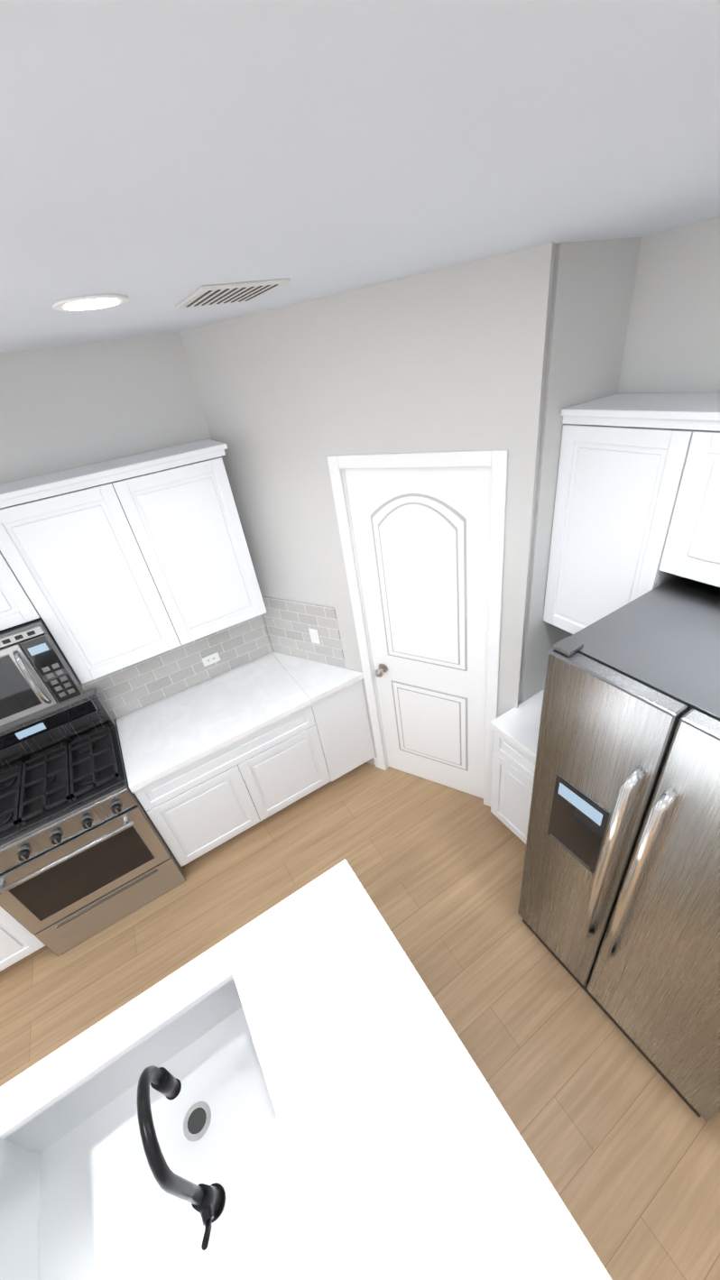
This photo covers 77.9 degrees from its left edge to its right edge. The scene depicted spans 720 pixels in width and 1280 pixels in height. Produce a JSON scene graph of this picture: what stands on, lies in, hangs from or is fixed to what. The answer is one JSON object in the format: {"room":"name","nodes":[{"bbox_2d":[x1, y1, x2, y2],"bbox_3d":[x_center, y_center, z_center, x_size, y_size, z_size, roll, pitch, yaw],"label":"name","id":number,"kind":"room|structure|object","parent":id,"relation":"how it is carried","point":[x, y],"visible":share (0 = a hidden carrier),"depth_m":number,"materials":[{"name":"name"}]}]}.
{"room":"kitchen","nodes":[
{"label":"kitchen","id":0,"kind":"room"},
{"bbox_2d":[0,331,273,721],"bbox_3d":[-2.817,0.567,2.119,8.200,2.870,0.120,-24,36,-22],"label":"wall","id":1,"kind":"structure","parent":0,"point":[66,407],"depth_m":2.16,"materials":[{"name":"beige paint"}]},
{"bbox_2d":[0,547,46,630],"bbox_3d":[-1.967,-0.247,1.963,0.760,0.540,0.330,-24,36,-22],"label":"upper cabinet","id":2,"kind":"object","parent":1,"relation":"attached to","point":[17,607],"depth_m":2.05,"materials":[{"name":"white wood"}]},
{"bbox_2d":[0,616,82,726],"bbox_3d":[-1.863,0.185,2.168,0.754,0.420,0.457,-24,36,-22],"label":"over-the-range microwave","id":3,"kind":"object","parent":2,"relation":"attached to","point":[37,673],"visible":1,"depth_m":2.13,"materials":[{"name":"silver metal"}]},
{"bbox_2d":[0,442,266,683],"bbox_3d":[-1.195,-0.413,2.403,1.120,0.950,0.330,-24,36,-22],"label":"upper cabinet","id":4,"kind":"object","parent":1,"relation":"attached to","point":[108,566],"depth_m":2.23,"materials":[{"name":"white wood"}]},
{"bbox_2d":[82,614,273,718],"bbox_3d":[-2.430,0.687,2.365,4.165,0.466,0.008,-24,36,-22],"label":"tile backsplash","id":5,"kind":"structure","parent":1,"relation":"attached to","point":[129,689],"depth_m":2.94,"materials":[{"name":"grey tile"}]},
{"bbox_2d":[201,652,220,666],"bbox_3d":[-1.013,0.132,3.028,0.114,0.070,0.008,-24,36,-22],"label":"outlet","id":6,"kind":"object","parent":5,"relation":"attached to","point":[211,658],"visible":1,"depth_m":3.02,"materials":[{"name":"white plastic"}]},
{"bbox_2d":[0,762,719,1279],"bbox_3d":[1.143,2.542,0.808,12.400,0.060,8.000,-24,36,-22],"label":"floor","id":7,"kind":"structure","parent":0,"point":[619,1136],"depth_m":2.30,"materials":[{"name":"brown wood"}]},
{"bbox_2d":[0,906,45,971],"bbox_3d":[-2.390,1.510,2.409,0.959,0.876,0.648,-24,36,-22],"label":"base cabinet","id":8,"kind":"object","parent":7,"relation":"on","point":[18,941],"visible":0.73,"depth_m":2.40,"materials":[{"name":"white wood"}]},
{"bbox_2d":[0,688,185,956],"bbox_3d":[-1.656,1.072,2.606,0.756,1.190,0.726,-24,36,-22],"label":"steel gas range","id":9,"kind":"object","parent":7,"relation":"on","point":[86,852],"visible":1,"depth_m":2.46,"materials":[{"name":"grey metal"}]},
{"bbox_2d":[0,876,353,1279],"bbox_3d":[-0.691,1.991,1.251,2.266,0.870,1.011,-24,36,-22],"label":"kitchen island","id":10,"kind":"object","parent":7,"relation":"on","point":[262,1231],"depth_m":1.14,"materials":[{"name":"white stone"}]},
{"bbox_2d":[0,884,427,1151],"bbox_3d":[-0.872,1.519,1.187,2.340,0.032,0.421,-24,36,-22],"label":"island countertop","id":11,"kind":"structure","parent":10,"relation":"on","point":[312,997],"depth_m":1.49,"materials":[{"name":"white stone"}]},
{"bbox_2d":[277,988,612,1279],"bbox_3d":[-0.586,1.760,0.787,2.340,0.077,0.674,-24,36,-22],"label":"island countertop","id":12,"kind":"structure","parent":10,"relation":"on","point":[407,1164],"depth_m":1.14,"materials":[{"name":"white stone"}]},
{"bbox_2d":[0,978,276,1279],"bbox_3d":[-0.628,1.519,1.356,0.748,0.214,0.448,-24,36,-22],"label":"sink","id":13,"kind":"object","parent":12,"relation":"in","point":[85,1195],"visible":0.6,"depth_m":1.41,"materials":[{"name":"white porcelain"},{"name":"satin steel"}]},
{"bbox_2d":[136,1065,225,1250],"bbox_3d":[-0.441,1.244,1.083,0.064,0.419,0.322,-24,36,-22],"label":"gooseneck faucet","id":14,"kind":"object","parent":12,"relation":"on","point":[207,1201],"visible":1,"depth_m":1.03,"materials":[{"name":"black metal"}]},
{"bbox_2d":[116,655,331,866],"bbox_3d":[-0.880,0.827,3.078,1.088,0.876,0.648,-24,36,-22],"label":"base cabinet","id":15,"kind":"object","parent":7,"relation":"on","point":[212,763],"depth_m":2.77,"materials":[{"name":"white wood"}]},
{"bbox_2d":[313,681,375,781],"bbox_3d":[-0.285,0.559,3.342,0.440,0.874,0.648,-24,36,-22],"label":"base cabinet","id":16,"kind":"object","parent":7,"relation":"on","point":[343,716],"depth_m":3.07,"materials":[{"name":"white wood"}]},
{"bbox_2d":[270,652,363,702],"bbox_3d":[-0.310,0.170,3.098,0.392,0.040,0.672,-24,36,-22],"label":"countertop","id":17,"kind":"structure","parent":16,"relation":"on","point":[317,680],"depth_m":2.94,"materials":[{"name":"white stone"}]},
{"bbox_2d":[490,689,543,844],"bbox_3d":[1.172,0.788,2.589,0.673,0.915,0.478,-24,36,-22],"label":"base cabinet","id":18,"kind":"object","parent":7,"relation":"on","point":[515,737],"visible":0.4,"depth_m":2.44,"materials":[{"name":"white wood"}]},
{"bbox_2d":[517,575,719,1121],"bbox_3d":[1.315,0.788,1.728,1.000,1.808,0.910,-24,36,-22],"label":"refrigerator","id":19,"kind":"object","parent":7,"relation":"on","point":[619,909],"visible":1,"depth_m":1.46,"materials":[{"name":"silver metal"}]},
{"bbox_2d":[0,0,719,352],"bbox_3d":[0.745,0.102,-0.784,12.400,0.080,8.000,-24,36,-22],"label":"ceiling","id":20,"kind":"structure","parent":0,"point":[161,161],"depth_m":0.51,"materials":[{"name":"paint"}]},
{"bbox_2d":[51,294,128,311],"bbox_3d":[-0.696,-0.872,1.153,0.184,0.009,0.184,-24,36,-22],"label":"recessed light","id":21,"kind":"object","parent":20,"relation":"in","point":[89,302],"visible":1,"depth_m":1.12,"materials":[{"name":"white"}]},
{"bbox_2d":[175,278,290,308],"bbox_3d":[-0.399,-1.057,1.363,0.260,0.009,0.340,-24,36,-22],"label":"ceiling vent","id":22,"kind":"object","parent":20,"relation":"in","point":[209,295],"visible":1,"depth_m":1.31,"materials":[{"name":"white metal"}]},
{"bbox_2d":[179,241,555,769],"bbox_3d":[0.052,-0.238,2.637,1.789,2.870,0.120,11,38,28],"label":"wall","id":23,"kind":"structure","parent":0,"point":[291,397],"depth_m":1.95,"materials":[{"name":"beige paint"}]},
{"bbox_2d":[261,596,346,668],"bbox_3d":[-0.393,-0.056,2.994,0.618,0.466,0.008,11,38,28],"label":"tile backsplash","id":24,"kind":"structure","parent":23,"relation":"attached to","point":[289,623],"depth_m":2.98,"materials":[{"name":"grey tile"}]},
{"bbox_2d":[308,627,320,644],"bbox_3d":[-0.302,-0.025,2.942,0.070,0.114,0.008,11,38,28],"label":"light switch","id":25,"kind":"object","parent":24,"relation":"attached to","point":[314,635],"visible":1,"depth_m":2.94,"materials":[{"name":"white plastic"}]},
{"bbox_2d":[373,756,378,767],"bbox_3d":[0.125,0.931,3.384,0.031,0.100,0.014,11,38,28],"label":"baseboard","id":26,"kind":"structure","parent":23,"relation":"attached to","point":[375,762],"depth_m":3.37,"materials":[{"name":"white wood"}]},
{"bbox_2d":[327,449,507,806],"bbox_3d":[0.386,0.090,2.612,0.864,2.262,0.182,11,38,28],"label":"pantry door","id":27,"kind":"structure","parent":23,"relation":"in","point":[427,529],"depth_m":2.38,"materials":[{"name":"white wood"}]},
{"bbox_2d":[519,237,641,703],"bbox_3d":[1.050,-0.207,2.340,0.550,2.870,0.080,-24,36,-22],"label":"wall","id":28,"kind":"structure","parent":0,"point":[593,280],"depth_m":1.69,"materials":[{"name":"beige paint"}]},
{"bbox_2d":[616,215,719,393],"bbox_3d":[1.635,0.028,1.833,0.120,2.870,1.480,-24,36,-22],"label":"wall","id":29,"kind":"structure","parent":0,"point":[672,343],"depth_m":1.59,"materials":[{"name":"beige paint"}]},
{"bbox_2d":[543,392,719,634],"bbox_3d":[1.374,-0.257,1.500,0.350,0.976,1.476,-24,36,-22],"label":"upper cabinet","id":30,"kind":"object","parent":29,"relation":"attached to","point":[637,509],"visible":0.85,"depth_m":1.65,"materials":[{"name":"white wood"}]}
]}

